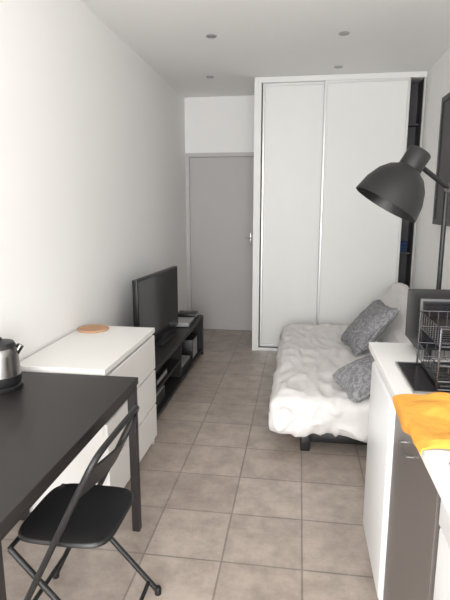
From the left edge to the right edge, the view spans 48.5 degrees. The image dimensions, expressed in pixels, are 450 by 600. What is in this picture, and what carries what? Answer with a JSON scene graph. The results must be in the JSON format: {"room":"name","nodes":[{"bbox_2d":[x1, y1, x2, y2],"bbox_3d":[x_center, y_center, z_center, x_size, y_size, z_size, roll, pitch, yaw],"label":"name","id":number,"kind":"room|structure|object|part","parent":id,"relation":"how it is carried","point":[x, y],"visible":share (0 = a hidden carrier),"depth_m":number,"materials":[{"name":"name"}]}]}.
{"room":"studio apartment","nodes":[
{"label":"studio apartment","id":0,"kind":"room"},
{"bbox_2d":[0,0,186,360],"bbox_3d":[-1.034,-0.272,2.233,0.100,2.640,7.540,2,11,8],"label":"wall","id":1,"kind":"structure","parent":0,"point":[93,180],"depth_m":2.95,"materials":[{"name":"paint"}]},
{"bbox_2d":[1,329,378,599],"bbox_3d":[0.198,1.108,2.311,2.590,0.100,7.540,2,11,8],"label":"floor","id":2,"kind":"structure","parent":0,"point":[233,507],"depth_m":2.42,"materials":[{"name":"tile"}]},
{"bbox_2d":[0,371,141,599],"bbox_3d":[-0.754,0.786,1.780,0.600,0.730,1.070,2,11,8],"label":"dining table","id":3,"kind":"object","parent":2,"relation":"on","point":[45,423],"visible":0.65,"depth_m":1.74,"materials":[{"name":"black wood"}]},
{"bbox_3d":[-0.555,0.903,1.245,0.035,0.700,0.035,2,11,8],"label":"leg","id":4,"kind":"part","parent":3,"relation":"part of","materials":[{"name":"black wood"}]},
{"bbox_2d":[0,337,23,393],"bbox_3d":[-0.917,0.261,2.017,0.162,0.212,0.203,2,11,8],"label":"kettle","id":5,"kind":"object","parent":3,"relation":"on","point":[11,380],"visible":1,"depth_m":2.00,"materials":[{"name":"silver metal"}]},
{"bbox_3d":[-0.915,0.171,2.022,0.132,0.036,0.132,2,11,8],"label":"lid","id":6,"kind":"part","parent":5,"relation":"part of","materials":[{"name":"black plastic"}]},
{"bbox_3d":[-0.850,0.202,2.055,0.047,0.051,0.028,-4,12,-22],"label":"spout","id":7,"kind":"part","parent":5,"relation":"part of","materials":[{"name":"metal"}]},
{"bbox_3d":[-0.954,0.699,2.321,0.035,0.700,0.035,2,11,8],"label":"leg","id":8,"kind":"part","parent":3,"relation":"part of","materials":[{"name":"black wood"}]},
{"bbox_3d":[-0.405,0.714,2.241,0.035,0.700,0.035,2,11,8],"label":"leg","id":9,"kind":"part","parent":3,"relation":"part of","materials":[{"name":"black wood"}]},
{"bbox_2d":[7,405,161,599],"bbox_3d":[-0.497,0.777,1.709,0.458,0.775,0.437,2,11,8],"label":"folding chair","id":10,"kind":"object","parent":2,"relation":"on","point":[85,514],"visible":1,"depth_m":1.64,"materials":[{"name":"black metal"}]},
{"bbox_3d":[-0.488,0.977,1.560,0.375,0.426,0.020,2,11,8],"label":"leg","id":11,"kind":"part","parent":10,"relation":"part of","materials":[{"name":"black metal"}]},
{"bbox_3d":[-0.496,0.722,1.700,0.320,0.014,0.330,2,11,8],"label":"seat","id":12,"kind":"part","parent":10,"relation":"part of","materials":[{"name":"black plastic"}]},
{"bbox_3d":[-0.363,0.496,1.636,0.085,0.101,0.390,2,11,8],"label":"backrest","id":13,"kind":"part","parent":10,"relation":"part of","materials":[{"name":"black plastic"}]},
{"bbox_3d":[-0.436,0.911,1.910,0.375,0.426,0.020,2,11,8],"label":"leg","id":14,"kind":"part","parent":10,"relation":"part of","materials":[{"name":"black metal"}]},
{"bbox_2d":[20,326,156,511],"bbox_3d":[-0.700,0.600,2.724,0.442,0.745,0.796,2,11,8],"label":"dresser","id":15,"kind":"object","parent":2,"relation":"on","point":[118,350],"visible":0.46,"depth_m":2.54,"materials":[{"name":"white paint"}]},
{"bbox_2d":[77,324,108,332],"bbox_3d":[-0.779,0.169,2.958,0.182,0.012,0.182,2,11,8],"label":"trivet","id":16,"kind":"object","parent":15,"relation":"on","point":[92,328],"visible":1,"depth_m":2.94,"materials":[{"name":"brown wood"}]},
{"bbox_3d":[-0.491,0.600,2.693,0.019,0.207,0.786,2,11,8],"label":"drawer","id":17,"kind":"part","parent":15,"relation":"part of","materials":[{"name":"white paint"}]},
{"bbox_3d":[-0.491,0.385,2.652,0.019,0.207,0.786,2,11,8],"label":"drawer","id":18,"kind":"part","parent":15,"relation":"part of","materials":[{"name":"white paint"}]},
{"bbox_3d":[-0.491,0.816,2.734,0.019,0.207,0.786,2,11,8],"label":"drawer","id":19,"kind":"part","parent":15,"relation":"part of","materials":[{"name":"white paint"}]},
{"bbox_2d":[154,315,203,418],"bbox_3d":[-0.524,0.499,4.176,0.365,0.400,1.740,2,11,8],"label":"tv stand","id":20,"kind":"object","parent":2,"relation":"on","point":[169,355],"visible":0.3,"depth_m":4.08,"materials":[{"name":"black wood"}]},
{"bbox_2d":[132,266,177,345],"bbox_3d":[-0.542,0.052,3.981,0.200,0.549,0.880,3,11,13],"label":"television","id":21,"kind":"object","parent":20,"relation":"on","point":[155,295],"visible":0.84,"depth_m":3.92,"materials":[{"name":"black plastic"}]},
{"bbox_2d":[155,385,164,406],"bbox_3d":[-0.589,0.704,3.618,0.236,0.094,0.300,2,11,8],"label":"storage box","id":22,"kind":"object","parent":20,"relation":"on","point":[160,394],"visible":0.26,"depth_m":3.63,"materials":[{"name":"grey plastic"}]},
{"bbox_2d":[155,367,166,385],"bbox_3d":[-0.577,0.555,3.639,0.246,0.049,0.300,2,11,8],"label":"game console","id":23,"kind":"object","parent":20,"relation":"on","point":[162,371],"visible":0.28,"depth_m":3.63,"materials":[{"name":"black plastic"}]},
{"bbox_3d":[-0.456,0.557,3.621,0.002,0.027,0.260,2,11,8],"label":"panel","id":24,"kind":"part","parent":23,"relation":"part of","materials":[{"name":"grey plastic"}]},
{"bbox_2d":[156,358,180,392],"bbox_3d":[-0.596,0.568,3.760,0.345,0.020,0.825,2,11,8],"label":"shelf","id":25,"kind":"object","parent":20,"relation":"attached to","point":[171,363],"depth_m":3.94,"materials":[{"name":"black wood"}]},
{"bbox_2d":[156,349,201,418],"bbox_3d":[-0.526,0.654,4.205,0.360,0.025,1.680,2,11,8],"label":"shelf","id":26,"kind":"object","parent":20,"relation":"attached to","point":[173,382],"depth_m":4.03,"materials":[{"name":"black wood"}]},
{"bbox_2d":[175,317,193,326],"bbox_3d":[-0.408,0.201,4.565,0.216,0.039,0.240,2,11,8],"label":"box","id":27,"kind":"object","parent":20,"relation":"on","point":[182,321],"visible":0.57,"depth_m":4.50,"materials":[{"name":"grey plastic"}]},
{"bbox_2d":[178,310,197,318],"bbox_3d":[-0.363,0.143,4.845,0.182,0.049,0.160,2,11,8],"label":"router","id":28,"kind":"object","parent":20,"relation":"on","point":[181,313],"visible":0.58,"depth_m":4.79,"materials":[{"name":"black plastic"}]},
{"bbox_2d":[181,334,196,358],"bbox_3d":[-0.408,0.440,4.765,0.252,0.184,0.220,2,11,8],"label":"speaker","id":29,"kind":"object","parent":20,"relation":"on","point":[189,345],"visible":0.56,"depth_m":4.65},
{"bbox_3d":[-0.285,0.443,4.747,0.002,0.162,0.180,2,11,8],"label":"panel","id":30,"kind":"part","parent":29,"relation":"part of","materials":[{"name":"grey plastic"}]},
{"bbox_2d":[252,71,427,350],"bbox_3d":[1.095,-0.830,5.176,1.538,2.638,0.790,2,11,8],"label":"wardrobe","id":31,"kind":"object","parent":2,"relation":"on","point":[323,251],"visible":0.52,"depth_m":4.80,"materials":[{"name":"white wood"}]},
{"bbox_3d":[1.076,0.517,5.075,1.473,0.030,0.092,2,11,8],"label":"rail","id":32,"kind":"part","parent":31,"relation":"part of","materials":[{"name":"white metal"}]},
{"bbox_3d":[0.651,-0.772,4.915,0.592,2.558,0.030,2,11,8],"label":"door frame","id":33,"kind":"part","parent":31,"relation":"part of","materials":[{"name":"white wood"}]},
{"bbox_3d":[0.651,-0.772,4.919,0.552,2.520,0.012,2,11,8],"label":"sliding door","id":34,"kind":"part","parent":31,"relation":"part of","materials":[{"name":"white wood"}]},
{"bbox_3d":[1.295,-0.746,4.786,0.720,2.520,0.012,2,11,8],"label":"sliding door","id":35,"kind":"part","parent":31,"relation":"part of","materials":[{"name":"white wood"}]},
{"bbox_3d":[1.294,-0.747,4.783,0.760,2.558,0.030,2,11,8],"label":"door frame","id":36,"kind":"part","parent":31,"relation":"part of","materials":[{"name":"white wood"}]},
{"bbox_2d":[400,241,407,251],"bbox_3d":[1.722,-0.529,4.930,0.136,0.109,0.094,2,11,8],"label":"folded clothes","id":37,"kind":"object","parent":31,"relation":"on","point":[403,244],"visible":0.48,"depth_m":4.88,"materials":[{"name":"blue fabric"}]},
{"bbox_2d":[398,78,423,286],"bbox_3d":[1.718,-0.757,4.841,0.201,2.560,0.250,2,11,8],"label":"open shelving","id":38,"kind":"object","parent":31,"relation":"attached to","point":[411,96],"depth_m":4.71,"materials":[{"name":"wood"}]},
{"bbox_3d":[1.790,-0.730,4.701,0.019,2.560,0.030,2,11,8],"label":"trim","id":39,"kind":"part","parent":31,"relation":"part of","materials":[{"name":"white wood"}]},
{"bbox_2d":[268,283,411,450],"bbox_3d":[0.959,0.375,3.795,1.161,0.786,2.019,2,11,8],"label":"bed","id":40,"kind":"object","parent":2,"relation":"on","point":[306,403],"visible":0.47,"depth_m":3.11,"materials":[{"name":"white fabric"}]},
{"bbox_3d":[0.488,0.866,3.049,0.060,0.100,0.050,2,11,8],"label":"leg","id":41,"kind":"part","parent":40,"relation":"part of","materials":[{"name":"black metal"}]},
{"bbox_3d":[0.847,0.519,3.839,0.932,0.311,2.017,2,11,8],"label":"seat mattress","id":42,"kind":"part","parent":40,"relation":"part of","materials":[{"name":"white fabric"}]},
{"bbox_2d":[332,354,374,401],"bbox_3d":[0.835,0.461,2.997,0.273,0.210,0.314,-3,11,-16],"label":"cushion","id":43,"kind":"object","parent":40,"relation":"on","point":[355,378],"visible":0.66,"depth_m":2.94,"materials":[{"name":"grey fabric"}]},
{"bbox_2d":[340,300,397,354],"bbox_3d":[1.102,0.203,3.846,0.314,0.346,0.453,0,11,-2],"label":"cushion","id":44,"kind":"object","parent":40,"relation":"on","point":[377,317],"visible":1,"depth_m":3.69,"materials":[{"name":"grey fabric"}]},
{"bbox_3d":[1.331,0.256,3.718,0.408,0.524,1.982,2,11,8],"label":"backrest mattress","id":45,"kind":"part","parent":40,"relation":"part of","materials":[{"name":"white fabric"}]},
{"bbox_2d":[363,361,395,599],"bbox_3d":[0.894,0.708,1.899,0.637,0.840,0.460,2,11,8],"label":"mini fridge","id":46,"kind":"object","parent":2,"relation":"on","point":[381,424],"visible":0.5,"depth_m":1.84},
{"bbox_2d":[356,145,449,288],"bbox_3d":[0.860,0.171,2.359,0.577,1.723,0.297,-3,11,-14],"label":"floor lamp","id":47,"kind":"object","parent":2,"relation":"on","point":[398,188],"visible":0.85,"depth_m":2.12,"materials":[{"name":"black metal"}]},
{"bbox_3d":[0.732,-0.505,2.186,0.307,0.330,0.299,2,11,8],"label":"lamp shade","id":48,"kind":"part","parent":47,"relation":"part of","materials":[{"name":"black metal"}]},
{"bbox_3d":[0.920,-0.551,2.227,0.230,0.142,0.062,-3,11,-15],"label":"arm","id":49,"kind":"part","parent":47,"relation":"part of","materials":[{"name":"black metal"}]},
{"bbox_2d":[383,414,440,599],"bbox_3d":[0.875,0.789,1.396,0.766,0.869,0.507,2,11,8],"label":"base cabinet","id":50,"kind":"object","parent":2,"relation":"on","point":[415,501],"visible":0.65,"depth_m":1.38,"materials":[{"name":"laminate"}]},
{"bbox_3d":[0.512,0.423,1.418,0.021,0.008,0.098,2,11,8],"label":"handle","id":51,"kind":"part","parent":50,"relation":"part of","materials":[{"name":"metal"}]},
{"bbox_2d":[369,342,449,515],"bbox_3d":[0.873,0.361,1.234,0.783,0.030,1.720,2,11,8],"label":"countertop","id":52,"kind":"structure","parent":50,"relation":"on","point":[436,461],"depth_m":1.66,"materials":[{"name":"white laminate"}]},
{"bbox_2d":[392,392,449,454],"bbox_3d":[0.669,0.325,1.306,0.386,0.073,0.393,2,11,8],"label":"cloth","id":53,"kind":"object","parent":52,"relation":"on","point":[426,417],"visible":1,"depth_m":1.34,"materials":[{"name":"fabric"}]},
{"bbox_2d":[395,361,449,393],"bbox_3d":[0.870,0.263,1.643,0.545,0.008,0.300,2,11,8],"label":"cooktop","id":54,"kind":"object","parent":52,"relation":"in","point":[416,377],"visible":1,"depth_m":1.65,"materials":[{"name":"black glass"}]},
{"bbox_2d":[416,310,449,390],"bbox_3d":[0.832,0.162,1.622,0.337,0.198,0.272,2,11,8],"label":"dish rack","id":55,"kind":"object","parent":54,"relation":"on","point":[439,372],"visible":1,"depth_m":1.65,"materials":[{"name":"silver metal"}]},
{"bbox_2d":[417,342,449,382],"bbox_3d":[0.832,0.205,1.630,0.333,0.054,0.269,2,11,8],"label":"basket","id":56,"kind":"object","parent":55,"relation":"on","point":[439,371],"depth_m":1.67,"materials":[{"name":"silver metal"}]},
{"bbox_2d":[419,310,449,347],"bbox_3d":[0.832,0.095,1.609,0.333,0.059,0.269,2,11,8],"label":"basket","id":57,"kind":"object","parent":55,"relation":"on","point":[437,326],"depth_m":1.65,"materials":[{"name":"silver metal"}]},
{"bbox_2d":[421,362,449,388],"bbox_3d":[0.832,0.252,1.639,0.310,0.015,0.245,2,11,8],"label":"drip tray","id":58,"kind":"object","parent":55,"relation":"on","point":[443,371],"depth_m":1.64,"materials":[{"name":"black plastic"}]},
{"bbox_2d":[405,289,449,359],"bbox_3d":[0.988,0.099,1.903,0.525,0.234,0.248,2,11,8],"label":"microwave oven","id":59,"kind":"object","parent":52,"relation":"on","point":[418,300],"visible":0.77,"depth_m":1.84,"materials":[{"name":"black plastic"}]},
{"bbox_3d":[0.914,0.096,1.812,0.385,0.175,0.009,2,11,8],"label":"door","id":60,"kind":"part","parent":59,"relation":"part of","materials":[{"name":"silver metal"}]},
{"bbox_2d":[433,500,449,599],"bbox_3d":[0.784,0.897,0.850,0.703,0.860,0.590,2,11,8],"label":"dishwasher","id":61,"kind":"object","parent":2,"relation":"on","point":[442,576],"visible":0.72,"depth_m":1.09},
{"bbox_3d":[0.450,0.513,0.827,0.028,0.093,0.590,2,11,8],"label":"control panel","id":62,"kind":"part","parent":61,"relation":"part of","materials":[{"name":"white plastic"}]},
{"bbox_2d":[185,95,253,152],"bbox_3d":[0.740,-0.925,5.670,2.390,2.640,0.100,2,11,8],"label":"wall","id":63,"kind":"structure","parent":0,"point":[223,124],"depth_m":5.54,"materials":[{"name":"paint"}]},
{"bbox_2d":[185,152,253,310],"bbox_3d":[-0.025,-0.649,5.811,0.848,2.045,0.072,2,11,8],"label":"trim","id":64,"kind":"structure","parent":63,"relation":"attached to","point":[230,154],"depth_m":5.73,"materials":[{"name":"grey wood"}]},
{"bbox_2d":[189,157,253,330],"bbox_3d":[-0.017,-0.624,5.789,0.785,1.995,0.102,2,11,8],"label":"door","id":65,"kind":"structure","parent":63,"relation":"in","point":[221,188],"depth_m":5.79,"materials":[{"name":"wood"}]},
{"bbox_2d":[80,0,449,97],"bbox_3d":[0.198,-1.584,1.799,2.590,0.100,7.540,2,11,8],"label":"ceiling","id":66,"kind":"structure","parent":0,"point":[255,38],"depth_m":3.53,"materials":[{"name":"paint"}]},
{"bbox_2d":[206,34,216,37],"bbox_3d":[-0.096,-1.856,3.520,0.076,0.005,0.076,2,11,8],"label":"recessed light","id":67,"kind":"object","parent":66,"relation":"in","point":[208,35],"visible":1,"depth_m":3.52,"materials":[{"name":"metal"}]},
{"bbox_2d":[338,31,349,35],"bbox_3d":[0.826,-1.846,3.466,0.076,0.005,0.076,2,11,8],"label":"recessed light","id":68,"kind":"object","parent":66,"relation":"in","point":[344,33],"visible":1,"depth_m":3.47,"materials":[{"name":"metal"}]},
{"bbox_2d":[412,48,449,289],"bbox_3d":[1.430,-0.204,1.877,0.100,2.640,7.540,2,11,8],"label":"wall","id":69,"kind":"structure","parent":0,"point":[427,242],"depth_m":4.21,"materials":[{"name":"paint"}]},
{"bbox_2d":[432,92,449,225],"bbox_3d":[1.601,-0.976,3.371,0.028,0.960,1.180,2,11,8],"label":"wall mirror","id":70,"kind":"object","parent":69,"relation":"attached to","point":[443,157],"visible":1,"depth_m":3.81,"materials":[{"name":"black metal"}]}
]}

